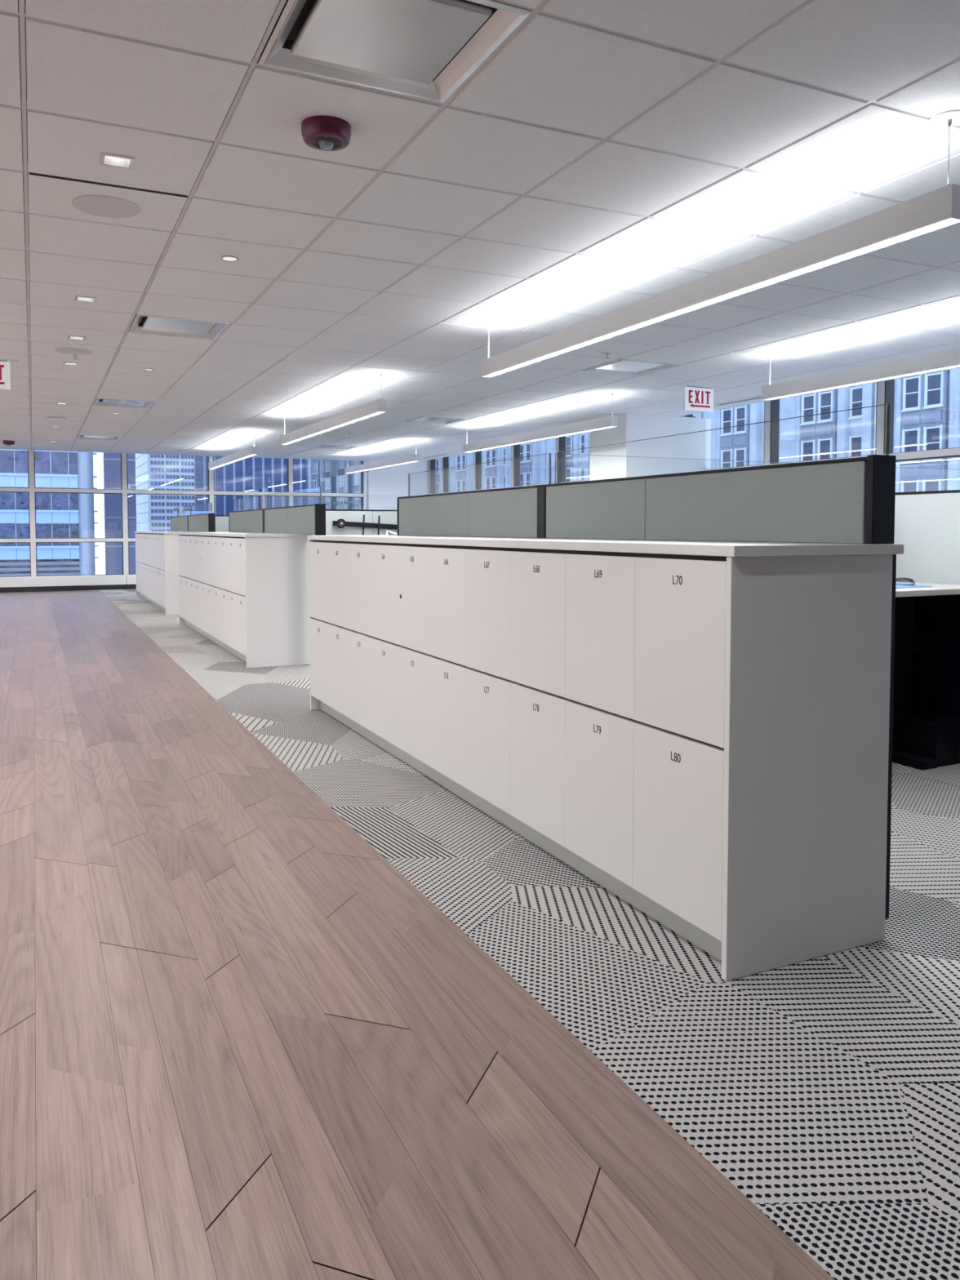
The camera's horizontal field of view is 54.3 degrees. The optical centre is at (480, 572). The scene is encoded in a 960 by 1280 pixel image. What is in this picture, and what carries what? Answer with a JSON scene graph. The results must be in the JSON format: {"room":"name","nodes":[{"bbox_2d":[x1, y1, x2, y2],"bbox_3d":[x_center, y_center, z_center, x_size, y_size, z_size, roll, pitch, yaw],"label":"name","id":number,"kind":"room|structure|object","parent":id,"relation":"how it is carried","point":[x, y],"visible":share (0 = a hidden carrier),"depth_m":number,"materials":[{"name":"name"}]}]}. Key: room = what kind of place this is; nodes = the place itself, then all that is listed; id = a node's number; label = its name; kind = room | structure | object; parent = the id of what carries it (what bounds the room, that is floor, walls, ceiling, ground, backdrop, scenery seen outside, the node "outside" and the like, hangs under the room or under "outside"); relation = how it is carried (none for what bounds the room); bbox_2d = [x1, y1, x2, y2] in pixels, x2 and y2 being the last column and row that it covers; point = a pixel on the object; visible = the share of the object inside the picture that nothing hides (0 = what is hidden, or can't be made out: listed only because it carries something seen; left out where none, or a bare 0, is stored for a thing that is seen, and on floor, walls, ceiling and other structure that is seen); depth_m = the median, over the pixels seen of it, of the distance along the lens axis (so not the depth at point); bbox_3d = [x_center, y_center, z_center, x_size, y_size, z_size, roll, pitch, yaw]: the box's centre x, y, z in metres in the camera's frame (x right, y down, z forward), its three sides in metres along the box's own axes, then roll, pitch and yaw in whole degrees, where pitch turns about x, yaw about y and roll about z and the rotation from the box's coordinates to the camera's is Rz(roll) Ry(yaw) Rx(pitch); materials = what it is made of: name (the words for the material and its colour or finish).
{"room":"open-plan office","nodes":[
{"label":"open-plan office","id":0,"kind":"room"},
{"bbox_2d":[365,459,429,510],"bbox_3d":[-1.621,-1.155,19.245,1.460,2.696,0.200,-1,3,-25],"label":"wall","id":1,"kind":"structure","parent":0,"point":[384,486],"depth_m":19.04,"materials":[{"name":"white paint"}]},
{"bbox_2d":[290,458,365,509],"bbox_3d":[-3.005,-1.124,18.575,1.515,2.696,0.180,-1,3,-25],"label":"window","id":2,"kind":"structure","parent":1,"relation":"in","point":[362,495],"depth_m":18.58,"materials":[{"name":"white paint"}]},
{"bbox_2d":[429,457,442,494],"bbox_3d":[-0.868,-1.149,19.105,0.180,2.696,0.680,-1,3,-25],"label":"window","id":3,"kind":"structure","parent":1,"relation":"in","point":[432,462],"depth_m":19.32,"materials":[{"name":"white paint"}]},
{"bbox_2d":[0,590,834,1279],"bbox_3d":[-3.571,0.833,5.599,3.731,0.003,23.100,-1,3,-25],"label":"floor","id":4,"kind":"structure","parent":0,"point":[237,1042],"depth_m":1.97,"materials":[{"name":"brown wood"}]},
{"bbox_2d":[0,449,34,587],"bbox_3d":[-8.485,-1.002,15.966,1.535,2.696,0.180,-1,3,-25],"label":"window","id":5,"kind":"structure","parent":4,"relation":"on","point":[5,581],"depth_m":16.21,"materials":[{"name":"white paint"}]},
{"bbox_2d":[0,584,136,592],"bbox_3d":[-6.446,0.260,16.926,9.300,0.085,0.110,-1,3,-25],"label":"baseboard","id":6,"kind":"structure","parent":4,"relation":"on","point":[6,589],"depth_m":16.48,"materials":[{"name":"black"}]},
{"bbox_2d":[31,450,126,586],"bbox_3d":[-7.109,-1.032,16.621,1.512,2.696,0.180,-1,3,-25],"label":"window","id":7,"kind":"structure","parent":4,"relation":"on","point":[113,579],"depth_m":16.59,"materials":[{"name":"white paint"}]},
{"bbox_2d":[0,0,959,462],"bbox_3d":[-0.850,-1.819,6.718,11.008,0.301,23.600,-1,3,-25],"label":"ceiling","id":8,"kind":"structure","parent":0,"point":[606,156],"depth_m":4.06,"materials":[{"name":"tile"}]},
{"bbox_2d":[2,440,14,445],"bbox_3d":[-7.277,-1.992,14.456,0.166,0.077,0.166,-1,3,-25],"label":"fire alarm","id":9,"kind":"object","parent":8,"relation":"attached to","point":[7,442],"visible":1,"depth_m":14.40,"materials":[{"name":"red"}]},
{"bbox_2d":[0,359,17,389],"bbox_3d":[-3.921,-1.589,7.492,0.408,0.232,0.090,-1,3,-25],"label":"exit sign","id":10,"kind":"object","parent":8,"relation":"hanging from","point":[5,376],"visible":1,"depth_m":7.53,"materials":[{"name":"white plastic"}]},
{"bbox_2d":[47,417,66,422],"bbox_3d":[-5.176,-1.870,11.449,0.216,0.041,0.216,-1,3,-25],"label":"ceiling speaker","id":11,"kind":"object","parent":8,"relation":"attached to","point":[51,419],"visible":1,"depth_m":11.37,"materials":[{"name":"white metal"}]},
{"bbox_2d":[62,361,79,365],"bbox_3d":[-3.354,-1.730,7.675,0.115,0.041,0.115,-1,3,-25],"label":"recessed light","id":12,"kind":"object","parent":8,"relation":"in","point":[64,362],"visible":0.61,"depth_m":7.70,"materials":[{"name":"white"}]},
{"bbox_2d":[54,346,93,355],"bbox_3d":[-3.093,-1.685,7.128,0.270,0.008,0.270,-1,3,-25],"label":"ceiling speaker","id":13,"kind":"object","parent":8,"relation":"attached to","point":[68,350],"visible":1,"depth_m":7.10,"materials":[{"name":"white"}]},
{"bbox_2d":[56,348,91,354],"bbox_3d":[-3.093,-1.683,7.128,0.249,0.001,0.249,-1,3,-25],"label":"grille","id":14,"kind":"object","parent":13,"relation":"attached to","point":[62,350],"depth_m":7.13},
{"bbox_2d":[70,353,79,359],"bbox_3d":[-3.136,-1.673,7.253,0.090,0.043,0.090,-1,3,-25],"label":"sprinkler","id":15,"kind":"object","parent":8,"relation":"attached to","point":[75,355],"visible":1,"depth_m":7.24,"materials":[{"name":"white metal"}]},
{"bbox_2d":[67,335,85,340],"bbox_3d":[-2.857,-1.681,6.633,0.115,0.041,0.115,-1,3,-25],"label":"recessed light","id":16,"kind":"object","parent":8,"relation":"in","point":[75,337],"visible":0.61,"depth_m":6.66,"materials":[{"name":"white"}]},
{"bbox_2d":[74,295,96,302],"bbox_3d":[-2.324,-1.629,5.516,0.115,0.041,0.115,-1,3,-25],"label":"recessed light","id":17,"kind":"object","parent":8,"relation":"in","point":[88,299],"visible":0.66,"depth_m":5.54,"materials":[{"name":"white"}]},
{"bbox_2d":[76,426,121,439],"bbox_3d":[-5.688,-2.078,13.978,0.590,0.142,0.590,-1,3,-25],"label":"ceiling vent","id":18,"kind":"object","parent":8,"relation":"in","point":[79,437],"visible":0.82,"depth_m":14.12,"materials":[{"name":"white metal"}]},
{"bbox_2d":[71,195,140,217],"bbox_3d":[-1.570,-1.536,3.937,0.270,0.008,0.270,-1,3,-25],"label":"ceiling speaker","id":19,"kind":"object","parent":8,"relation":"attached to","point":[102,206],"visible":1,"depth_m":3.92,"materials":[{"name":"white metal"}]},
{"bbox_2d":[99,151,135,168],"bbox_3d":[-1.336,-1.532,3.444,0.115,0.041,0.115,-1,3,-25],"label":"recessed light","id":20,"kind":"object","parent":8,"relation":"in","point":[106,158],"visible":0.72,"depth_m":3.47,"materials":[{"name":"white"}]},
{"bbox_2d":[93,386,155,408],"bbox_3d":[-3.863,-1.899,10.153,0.590,0.142,0.590,-1,3,-25],"label":"ceiling vent","id":21,"kind":"object","parent":8,"relation":"in","point":[99,402],"visible":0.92,"depth_m":10.26,"materials":[{"name":"white metal"}]},
{"bbox_2d":[143,368,154,370],"bbox_3d":[-2.816,-1.722,7.956,0.088,0.010,0.088,-1,3,-25],"label":"recessed light","id":22,"kind":"object","parent":8,"relation":"in","point":[145,369],"visible":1,"depth_m":7.94,"materials":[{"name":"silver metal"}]},
{"bbox_2d":[128,304,231,339],"bbox_3d":[-2.038,-1.720,6.328,0.590,0.142,0.590,-1,3,-25],"label":"ceiling vent","id":23,"kind":"object","parent":8,"relation":"in","point":[142,324],"visible":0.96,"depth_m":6.38,"materials":[{"name":"white metal"}]},
{"bbox_2d":[220,255,238,262],"bbox_3d":[-1.255,-1.570,4.693,0.088,0.010,0.088,-1,3,-25],"label":"recessed light","id":24,"kind":"object","parent":8,"relation":"in","point":[226,258],"visible":1,"depth_m":4.68,"materials":[{"name":"silver metal"}]},
{"bbox_2d":[207,429,257,469],"bbox_3d":[-3.846,-1.858,14.411,0.125,0.340,3.580,-1,3,-25],"label":"pendant light","id":25,"kind":"object","parent":8,"relation":"hanging from","point":[251,451],"visible":1,"depth_m":13.90,"materials":[{"name":"white metal"}]},
{"bbox_2d":[301,115,351,151],"bbox_3d":[-0.518,-1.465,3.156,0.166,0.077,0.166,-1,3,-25],"label":"fire alarm","id":26,"kind":"object","parent":8,"relation":"attached to","point":[320,132],"visible":1,"depth_m":3.10,"materials":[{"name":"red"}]},
{"bbox_2d":[311,136,342,149],"bbox_3d":[-0.518,-1.447,3.156,0.104,0.003,0.104,1,3,11],"label":"lens","id":27,"kind":"object","parent":26,"relation":"attached to","point":[317,142],"depth_m":3.14,"materials":[{"name":"grey"}]},
{"bbox_2d":[280,371,387,444],"bbox_3d":[-1.607,-1.639,9.717,0.125,0.340,3.590,-1,3,-25],"label":"pendant light","id":28,"kind":"object","parent":8,"relation":"hanging from","point":[378,406],"visible":1,"depth_m":9.20,"materials":[{"name":"white metal"}]},
{"bbox_2d":[314,444,356,448],"bbox_3d":[-2.386,-2.151,15.550,0.590,0.142,0.590,-1,3,-25],"label":"ceiling vent","id":29,"kind":"object","parent":8,"relation":"in","point":[335,446],"visible":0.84,"depth_m":15.68,"materials":[{"name":"white metal"}]},
{"bbox_2d":[344,438,419,473],"bbox_3d":[-1.701,-1.917,15.671,0.125,0.340,3.528,-1,3,-25],"label":"pendant light","id":30,"kind":"object","parent":8,"relation":"hanging from","point":[415,457],"visible":1,"depth_m":15.28,"materials":[{"name":"white metal"}]},
{"bbox_2d":[257,0,531,103],"bbox_3d":[-0.257,-1.546,2.596,0.590,0.142,0.590,-1,3,-25],"label":"ceiling vent","id":31,"kind":"object","parent":8,"relation":"in","point":[426,50],"visible":0.99,"depth_m":2.63,"materials":[{"name":"white metal"}]},
{"bbox_2d":[404,416,466,423],"bbox_3d":[-0.561,-1.972,11.725,0.590,0.142,0.590,-1,3,-25],"label":"ceiling vent","id":32,"kind":"object","parent":8,"relation":"in","point":[422,419],"visible":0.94,"depth_m":11.81,"materials":[{"name":"white metal"}]},
{"bbox_2d":[422,453,448,458],"bbox_3d":[-0.844,-2.170,17.494,0.060,0.005,1.140,-1,3,-25],"label":"pendant light","id":33,"kind":"object","parent":8,"relation":"in","point":[443,454],"visible":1,"depth_m":17.39,"materials":[{"name":"white metal"}]},
{"bbox_2d":[462,391,618,453],"bbox_3d":[0.576,-1.694,10.900,0.125,0.340,3.590,-1,3,-25],"label":"pendant light","id":34,"kind":"object","parent":8,"relation":"hanging from","point":[611,421],"visible":1,"depth_m":10.47,"materials":[{"name":"white metal"}]},
{"bbox_2d":[601,351,613,358],"bbox_3d":[0.982,-1.671,7.202,0.090,0.043,0.090,-1,3,-25],"label":"sprinkler","id":35,"kind":"object","parent":8,"relation":"attached to","point":[607,353],"visible":1,"depth_m":7.18,"materials":[{"name":"white metal"}]},
{"bbox_2d":[581,359,678,375],"bbox_3d":[1.264,-1.794,7.899,0.590,0.142,0.590,-1,3,-25],"label":"ceiling vent","id":36,"kind":"object","parent":8,"relation":"in","point":[624,366],"visible":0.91,"depth_m":7.94,"materials":[{"name":"white metal"}]},
{"bbox_2d":[682,384,721,412],"bbox_3d":[2.116,-1.657,8.950,0.408,0.232,0.090,-1,3,-25],"label":"exit sign","id":37,"kind":"object","parent":8,"relation":"hanging from","point":[696,397],"visible":1,"depth_m":8.93,"materials":[{"name":"white plastic"}]},
{"bbox_2d":[480,109,959,377],"bbox_3d":[0.806,-1.403,4.659,0.125,0.340,3.586,-1,3,-25],"label":"pendant light","id":38,"kind":"object","parent":8,"relation":"hanging from","point":[938,209],"visible":1,"depth_m":3.82,"materials":[{"name":"white metal"}]},
{"bbox_2d":[717,396,761,405],"bbox_3d":[2.873,-1.806,9.704,0.060,0.005,1.220,-1,3,-25],"label":"ceiling vent","id":39,"kind":"object","parent":8,"relation":"in","point":[758,397],"visible":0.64,"depth_m":9.92,"materials":[{"name":"white metal"}]},
{"bbox_2d":[761,347,959,399],"bbox_3d":[3.023,-1.455,5.771,0.125,0.340,3.584,-1,3,-25],"label":"pendant light","id":40,"kind":"object","parent":8,"relation":"hanging from","point":[949,358],"visible":1,"depth_m":6.46,"materials":[{"name":"white metal"}]},
{"bbox_2d":[99,588,959,1279],"bbox_3d":[1.049,0.738,7.826,6.529,0.020,23.150,-1,3,-25],"label":"floor","id":41,"kind":"structure","parent":0,"point":[825,1089],"depth_m":2.20,"materials":[{"name":"grey carpet"}]},
{"bbox_2d":[135,533,179,615],"bbox_3d":[-4.525,-0.056,13.597,0.550,1.024,3.760,-1,3,-25],"label":"storage cabinet","id":42,"kind":"object","parent":41,"relation":"on","point":[157,557],"visible":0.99,"depth_m":12.41,"materials":[{"name":"white laminate"}]},
{"bbox_2d":[134,531,207,533],"bbox_3d":[-4.522,-0.581,13.574,0.563,0.026,3.786,-1,3,-25],"label":"countertop","id":43,"kind":"structure","parent":42,"relation":"on","point":[153,532],"depth_m":11.95,"materials":[{"name":"white laminate"}]},
{"bbox_2d":[124,453,211,584],"bbox_3d":[-5.737,-1.063,17.274,1.528,2.696,0.180,-1,3,-25],"label":"window","id":44,"kind":"structure","parent":41,"relation":"on","point":[131,578],"depth_m":16.99,"materials":[{"name":"white paint"}]},
{"bbox_2d":[170,502,215,532],"bbox_3d":[-4.067,-0.234,13.166,0.081,1.403,3.536,-1,3,-25],"label":"screen","id":45,"kind":"object","parent":41,"relation":"on","point":[206,522],"visible":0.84,"depth_m":12.70,"materials":[{"name":"grey fabric"}]},
{"bbox_2d":[177,534,309,668],"bbox_3d":[-2.384,0.154,9.111,0.550,1.024,3.750,-1,3,-25],"label":"storage cabinet","id":46,"kind":"object","parent":41,"relation":"on","point":[249,597],"visible":1,"depth_m":7.49,"materials":[{"name":"white laminate"}]},
{"bbox_2d":[177,532,315,537],"bbox_3d":[-2.381,-0.371,9.088,0.563,0.026,3.776,-1,3,-25],"label":"countertop","id":47,"kind":"structure","parent":46,"relation":"on","point":[215,534],"depth_m":7.68,"materials":[{"name":"white laminate"}]},
{"bbox_2d":[211,456,291,513],"bbox_3d":[-4.368,-1.093,17.926,1.505,2.696,0.180,-1,3,-25],"label":"window","id":48,"kind":"structure","parent":41,"relation":"on","point":[288,494],"depth_m":17.93,"materials":[{"name":"white paint"}]},
{"bbox_2d":[228,486,325,535],"bbox_3d":[-1.980,-0.030,8.793,0.081,1.403,3.536,-1,3,-25],"label":"screen","id":49,"kind":"object","parent":41,"relation":"on","point":[310,518],"visible":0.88,"depth_m":8.14,"materials":[{"name":"grey fabric"}]},
{"bbox_2d":[195,505,397,532],"bbox_3d":[-2.196,-0.273,14.021,3.998,1.421,0.064,-1,3,-25],"label":"wall","id":50,"kind":"structure","parent":41,"relation":"on","point":[221,522],"depth_m":13.27,"materials":[{"name":"paint"}]},
{"bbox_2d":[275,493,408,535],"bbox_3d":[-0.144,-0.072,9.720,3.998,1.421,0.064,-1,3,-25],"label":"wall","id":51,"kind":"structure","parent":41,"relation":"on","point":[371,516],"depth_m":9.17,"materials":[{"name":"paint"}]},
{"bbox_2d":[332,514,397,535],"bbox_3d":[-0.988,-0.449,9.236,0.951,0.239,0.048,-1,3,-25],"label":"mounting rail","id":52,"kind":"object","parent":51,"relation":"attached to","point":[340,523],"visible":0.86,"depth_m":9.15,"materials":[{"name":"black metal"}]},
{"bbox_2d":[442,452,474,493],"bbox_3d":[-0.395,-1.102,18.113,0.180,2.696,1.520,-1,3,-25],"label":"window","id":53,"kind":"structure","parent":41,"relation":"on","point":[445,460],"depth_m":18.71,"materials":[{"name":"white paint"}]},
{"bbox_2d":[474,445,512,490],"bbox_3d":[0.261,-1.038,16.738,0.180,2.696,1.530,-1,3,-25],"label":"window","id":54,"kind":"structure","parent":41,"relation":"on","point":[477,455],"depth_m":17.34,"materials":[{"name":"white paint"}]},
{"bbox_2d":[512,437,557,487],"bbox_3d":[0.917,-0.974,15.363,0.180,2.696,1.520,-1,3,-25],"label":"window","id":55,"kind":"structure","parent":41,"relation":"on","point":[516,448],"depth_m":15.96,"materials":[{"name":"white paint"}]},
{"bbox_2d":[557,435,589,483],"bbox_3d":[1.578,-0.909,13.979,0.180,2.696,1.550,-1,3,-25],"label":"window","id":56,"kind":"structure","parent":41,"relation":"on","point":[561,441],"depth_m":14.59,"materials":[{"name":"white paint"}]},
{"bbox_2d":[308,539,896,981],"bbox_3d":[0.032,0.390,4.047,0.550,1.024,3.762,-1,3,-25],"label":"lockers","id":57,"kind":"object","parent":41,"relation":"on","point":[706,741],"visible":1,"depth_m":2.49,"materials":[{"name":"white laminate"}]},
{"bbox_2d":[307,534,903,556],"bbox_3d":[0.035,-0.135,4.024,0.563,0.026,3.788,-1,3,-25],"label":"countertop","id":58,"kind":"structure","parent":57,"relation":"on","point":[722,548],"depth_m":2.56,"materials":[{"name":"white laminate"}]},
{"bbox_2d":[396,403,896,543],"bbox_3d":[0.298,-0.328,3.993,0.081,0.361,3.498,-1,3,-25],"label":"screen","id":59,"kind":"object","parent":58,"relation":"on","point":[850,500],"visible":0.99,"depth_m":3.06,"materials":[{"name":"grey fabric"}]},
{"bbox_2d":[682,400,768,471],"bbox_3d":[2.913,-0.778,11.179,0.180,2.696,1.520,-1,3,-25],"label":"window","id":60,"kind":"structure","parent":41,"relation":"on","point":[766,402],"depth_m":10.48,"materials":[{"name":"white paint"}]},
{"bbox_2d":[554,453,947,484],"bbox_3d":[2.117,0.149,4.982,3.998,1.421,0.064,-1,3,-25],"label":"wall","id":61,"kind":"structure","parent":41,"relation":"on","point":[555,453],"depth_m":4.33,"materials":[{"name":"paint"}]},
{"bbox_2d":[766,381,880,465],"bbox_3d":[3.573,-0.714,9.797,0.180,2.696,1.545,-1,3,-25],"label":"window","id":62,"kind":"structure","parent":41,"relation":"on","point":[773,406],"depth_m":10.40,"materials":[{"name":"white paint"}]},
{"bbox_2d":[880,378,959,462],"bbox_3d":[4.233,-0.649,8.413,0.180,2.696,1.525,-1,3,-25],"label":"window","id":63,"kind":"structure","parent":41,"relation":"on","point":[887,387],"depth_m":9.00,"materials":[{"name":"white paint"}]},
{"bbox_2d":[892,582,959,769],"bbox_3d":[1.359,0.484,4.222,1.943,0.822,0.675,-1,3,-25],"label":"desk","id":64,"kind":"object","parent":41,"relation":"on","point":[923,738],"visible":0.22,"depth_m":4.41,"materials":[{"name":"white laminate"}]},
{"bbox_2d":[895,585,932,588],"bbox_3d":[1.894,0.065,4.350,0.315,0.003,0.230,-1,3,-25],"label":"mouse pad","id":65,"kind":"object","parent":64,"relation":"on","point":[896,586],"visible":0.24,"depth_m":4.30,"materials":[{"name":"blue"}]},
{"bbox_2d":[895,577,915,586],"bbox_3d":[1.995,0.042,4.408,0.063,0.036,0.118,-1,3,-25],"label":"computer mouse","id":66,"kind":"object","parent":65,"relation":"on","point":[900,580],"visible":0.85,"depth_m":4.38,"materials":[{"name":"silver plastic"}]},
{"bbox_2d":[893,489,959,715],"bbox_3d":[2.133,0.223,4.931,0.066,1.278,3.440,-1,3,-25],"label":"wall","id":67,"kind":"structure","parent":41,"relation":"on","point":[927,523],"depth_m":4.61,"materials":[{"name":"fabric"}]},
{"bbox_3d":[-0.902,0.262,8.961,1.943,0.822,0.675,-1,3,-25],"label":"desk","id":68,"kind":"object","parent":41,"relation":"on","visible":0},
{"bbox_2d":[385,529,397,534],"bbox_3d":[-0.816,-0.294,9.294,0.298,0.255,0.089,-1,3,-17],"label":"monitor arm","id":69,"kind":"object","parent":68,"relation":"on","point":[387,532],"visible":0.19,"depth_m":9.25,"materials":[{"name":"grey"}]},
{"bbox_2d":[589,413,711,480],"bbox_3d":[2.111,-0.676,11.677,1.244,2.446,0.800,-1,3,-25],"label":"column","id":70,"kind":"structure","parent":0,"point":[631,427],"depth_m":11.27,"materials":[{"name":"white paint"}]},
{"label":"outside","id":71,"kind":"structure","parent":0,"visible":0},
{"bbox_3d":[-51.664,32.319,226.378,500.000,0.500,390.000,-1,3,-25],"label":"street","id":72,"kind":"object","parent":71,"visible":0},
{"bbox_2d":[0,448,98,576],"bbox_3d":[-65.864,0.892,92.867,50.870,73.740,25.920,-1,3,-25],"label":"office building","id":73,"kind":"structure","parent":72,"relation":"on","point":[58,515],"depth_m":90.65,"materials":[{"name":"blue glass"}]},
{"bbox_2d":[102,452,136,574],"bbox_3d":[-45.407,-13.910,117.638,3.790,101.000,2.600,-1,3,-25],"label":"glass tower","id":74,"kind":"structure","parent":72,"relation":"on","point":[111,462],"depth_m":116.71,"materials":[{"name":"blue glass"}]},
{"bbox_2d":[135,453,195,531],"bbox_3d":[-44.345,-14.542,131.168,5.940,101.000,16.060,-1,3,-25],"label":"tower","id":75,"kind":"structure","parent":72,"relation":"on","point":[154,513],"depth_m":124.24,"materials":[{"name":"white"}]},
{"bbox_2d":[194,455,306,515],"bbox_3d":[-38.242,-15.242,146.168,16.800,101.000,22.200,-1,3,-25],"label":"tower","id":76,"kind":"structure","parent":72,"relation":"on","point":[251,473],"depth_m":136.42,"materials":[{"name":"blue glass"}]},
{"bbox_2d":[306,368,959,509],"bbox_3d":[6.508,-6.477,119.244,25.500,86.000,182.000,-1,3,-25],"label":"stone building","id":77,"kind":"structure","parent":72,"relation":"on","point":[926,406],"depth_m":60.51,"materials":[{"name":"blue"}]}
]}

